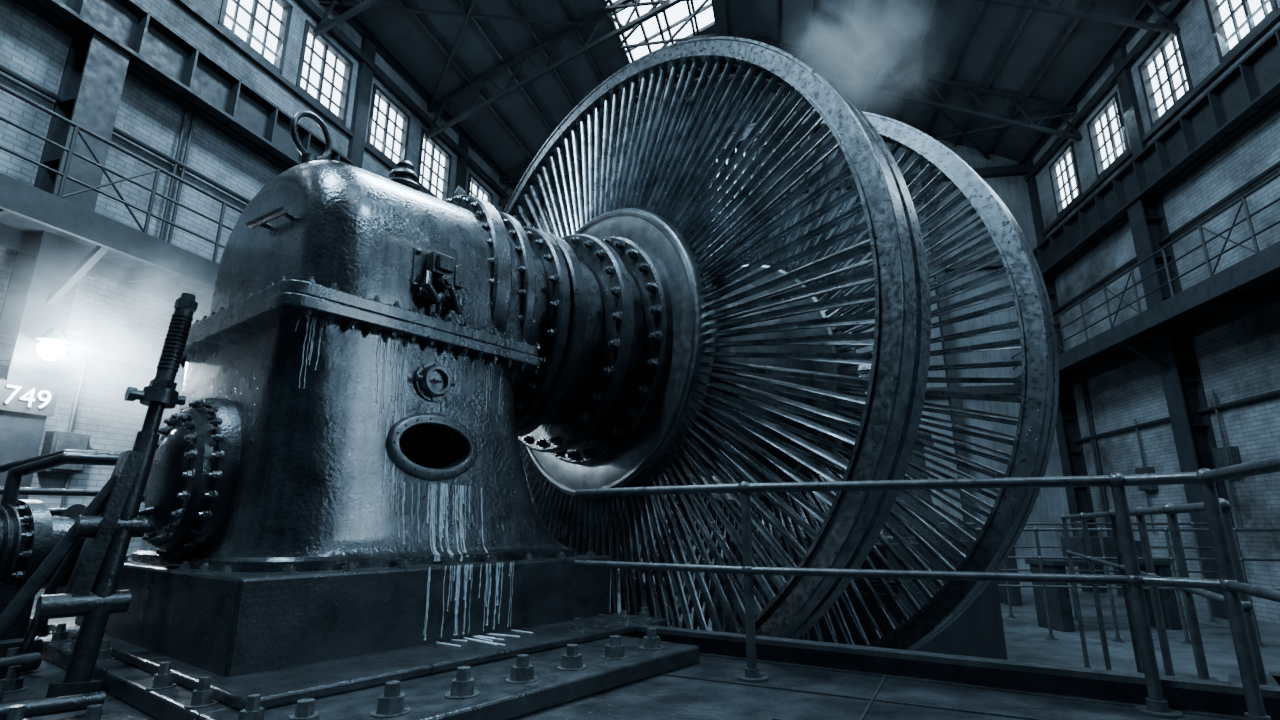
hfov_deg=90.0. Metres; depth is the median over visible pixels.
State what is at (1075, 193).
pane
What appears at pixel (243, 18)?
pane
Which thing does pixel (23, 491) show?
safety railing
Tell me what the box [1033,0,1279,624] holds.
wall
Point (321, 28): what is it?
roof trusses
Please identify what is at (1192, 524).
safety railing
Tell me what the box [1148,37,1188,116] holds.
pane
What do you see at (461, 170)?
trim
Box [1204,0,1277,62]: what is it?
frame
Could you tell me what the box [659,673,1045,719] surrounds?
floor
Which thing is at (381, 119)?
pane
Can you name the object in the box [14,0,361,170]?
girder
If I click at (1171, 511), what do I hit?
safety railing
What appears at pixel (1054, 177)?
frame
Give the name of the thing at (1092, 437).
conduit
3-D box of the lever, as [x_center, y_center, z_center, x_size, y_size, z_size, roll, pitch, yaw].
[-2.981,0.618,3.548,0.310,2.305,0.721,-8,-16,29]
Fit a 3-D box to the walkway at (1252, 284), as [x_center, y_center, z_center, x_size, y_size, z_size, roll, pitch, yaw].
[11.169,-2.900,6.937,1.550,2.618,33.000,-2,-14,8]
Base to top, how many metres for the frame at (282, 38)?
1.852 m
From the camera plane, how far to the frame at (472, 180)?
22.48 m
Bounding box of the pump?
[0,452,154,719]
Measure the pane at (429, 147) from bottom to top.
1.752 m
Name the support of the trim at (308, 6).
attached to the wall at (108, 320)
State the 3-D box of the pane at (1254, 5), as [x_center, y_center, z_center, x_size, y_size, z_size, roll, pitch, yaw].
[12.860,-7.610,13.549,0.020,1.760,1.430,-2,-14,8]
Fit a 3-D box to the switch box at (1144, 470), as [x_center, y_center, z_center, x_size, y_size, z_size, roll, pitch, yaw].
[13.412,3.059,16.992,0.230,3.000,0.500,-2,-14,8]
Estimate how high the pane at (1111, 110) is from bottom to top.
1.760 m
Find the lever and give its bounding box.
[0,293,197,697]
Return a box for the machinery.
[1025,521,1182,631]
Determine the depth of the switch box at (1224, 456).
14.10 m
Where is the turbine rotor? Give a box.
[445,36,1058,650]
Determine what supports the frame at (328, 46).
attached to the wall at (108, 320)
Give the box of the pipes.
[0,449,120,515]
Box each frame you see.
[218,0,292,74]
[296,19,352,124]
[366,83,410,165]
[417,128,451,200]
[468,173,492,204]
[1049,141,1081,216]
[1087,91,1128,178]
[1138,23,1193,127]
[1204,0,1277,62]
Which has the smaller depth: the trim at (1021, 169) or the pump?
the pump
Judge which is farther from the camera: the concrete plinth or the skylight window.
the skylight window
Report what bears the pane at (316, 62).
in the frame at (328, 46)
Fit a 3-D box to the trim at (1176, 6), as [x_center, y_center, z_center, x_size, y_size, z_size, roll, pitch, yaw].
[11.838,-9.026,8.404,0.200,2.460,33.000,-2,-14,8]
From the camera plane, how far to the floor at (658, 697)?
3.21 m
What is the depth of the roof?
19.50 m
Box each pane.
[224,0,282,63]
[300,32,343,115]
[370,95,402,163]
[420,139,444,198]
[470,184,486,200]
[1056,153,1077,207]
[1096,106,1124,168]
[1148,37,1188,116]
[1217,0,1271,48]
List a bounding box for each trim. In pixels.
[174,0,508,203]
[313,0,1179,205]
[347,37,375,167]
[454,135,468,196]
[545,89,1068,527]
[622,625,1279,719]
[1024,0,1279,235]
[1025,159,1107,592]
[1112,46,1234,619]
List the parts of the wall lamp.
bulb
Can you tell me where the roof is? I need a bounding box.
[319,0,1171,186]
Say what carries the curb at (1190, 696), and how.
on the floor at (658, 697)
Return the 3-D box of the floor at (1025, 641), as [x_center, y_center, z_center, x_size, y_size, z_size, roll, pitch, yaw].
[1.000,4.395,8.683,34.000,0.200,37.000,0,-14,0]
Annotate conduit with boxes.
[0,64,521,452]
[1052,161,1279,595]
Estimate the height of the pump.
1.351 m
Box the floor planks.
[1185,671,1279,685]
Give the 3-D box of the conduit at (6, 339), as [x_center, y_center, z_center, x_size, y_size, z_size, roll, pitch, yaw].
[-8.520,-0.104,10.809,0.105,9.570,33.000,-4,-15,16]
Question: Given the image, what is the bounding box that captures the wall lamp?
[34,328,70,359]
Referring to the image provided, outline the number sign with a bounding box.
[0,379,58,416]
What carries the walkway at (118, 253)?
attached to the wall at (108, 320)
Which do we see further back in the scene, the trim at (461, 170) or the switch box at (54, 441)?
the trim at (461, 170)
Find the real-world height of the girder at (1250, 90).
1.170 m
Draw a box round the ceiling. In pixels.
[329,0,1162,193]
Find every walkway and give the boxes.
[0,84,242,314]
[1010,172,1279,417]
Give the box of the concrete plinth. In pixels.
[712,580,1007,659]
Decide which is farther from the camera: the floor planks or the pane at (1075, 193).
the pane at (1075, 193)
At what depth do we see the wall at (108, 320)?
11.06 m
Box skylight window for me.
[601,0,716,63]
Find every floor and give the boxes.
[0,589,1228,719]
[610,584,1279,680]
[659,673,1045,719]
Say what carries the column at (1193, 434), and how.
attached to the wall at (1239, 358)
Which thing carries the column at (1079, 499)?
attached to the wall at (1051, 503)
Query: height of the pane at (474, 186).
1.752 m
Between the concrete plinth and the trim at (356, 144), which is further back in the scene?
the trim at (356, 144)
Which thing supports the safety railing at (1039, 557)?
on the floor at (1025, 641)
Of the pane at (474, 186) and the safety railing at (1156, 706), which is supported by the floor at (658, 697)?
the safety railing at (1156, 706)
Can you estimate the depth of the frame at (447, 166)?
20.02 m
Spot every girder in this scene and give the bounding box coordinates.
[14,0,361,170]
[1032,25,1279,281]
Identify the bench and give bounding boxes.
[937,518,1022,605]
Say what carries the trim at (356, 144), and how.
attached to the wall at (108, 320)
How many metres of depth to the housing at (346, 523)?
4.02 m
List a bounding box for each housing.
[28,110,699,719]
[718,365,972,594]
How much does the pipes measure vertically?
1.489 m
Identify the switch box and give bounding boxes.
[40,351,90,516]
[1134,419,1158,533]
[1210,390,1241,525]
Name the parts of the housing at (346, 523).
handle, casing, casing, plate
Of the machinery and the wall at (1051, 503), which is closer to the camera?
the machinery
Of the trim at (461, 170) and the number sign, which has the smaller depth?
the number sign
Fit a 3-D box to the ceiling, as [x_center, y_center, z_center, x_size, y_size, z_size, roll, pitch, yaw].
[1.679,-12.257,11.575,23.644,4.400,32.901,-3,-15,12]
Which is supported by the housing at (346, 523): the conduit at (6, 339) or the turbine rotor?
the turbine rotor
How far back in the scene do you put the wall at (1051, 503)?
21.91 m
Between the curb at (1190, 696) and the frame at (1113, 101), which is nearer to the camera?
the curb at (1190, 696)
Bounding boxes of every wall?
[0,0,513,553]
[519,89,1081,590]
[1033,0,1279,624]
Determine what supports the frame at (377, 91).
attached to the wall at (108, 320)
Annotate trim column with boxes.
[0,32,129,501]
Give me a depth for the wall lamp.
8.98 m
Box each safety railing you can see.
[0,487,129,556]
[574,455,1279,719]
[939,522,1217,621]
[972,527,1279,646]
[1060,498,1267,684]
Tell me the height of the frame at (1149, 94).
1.860 m

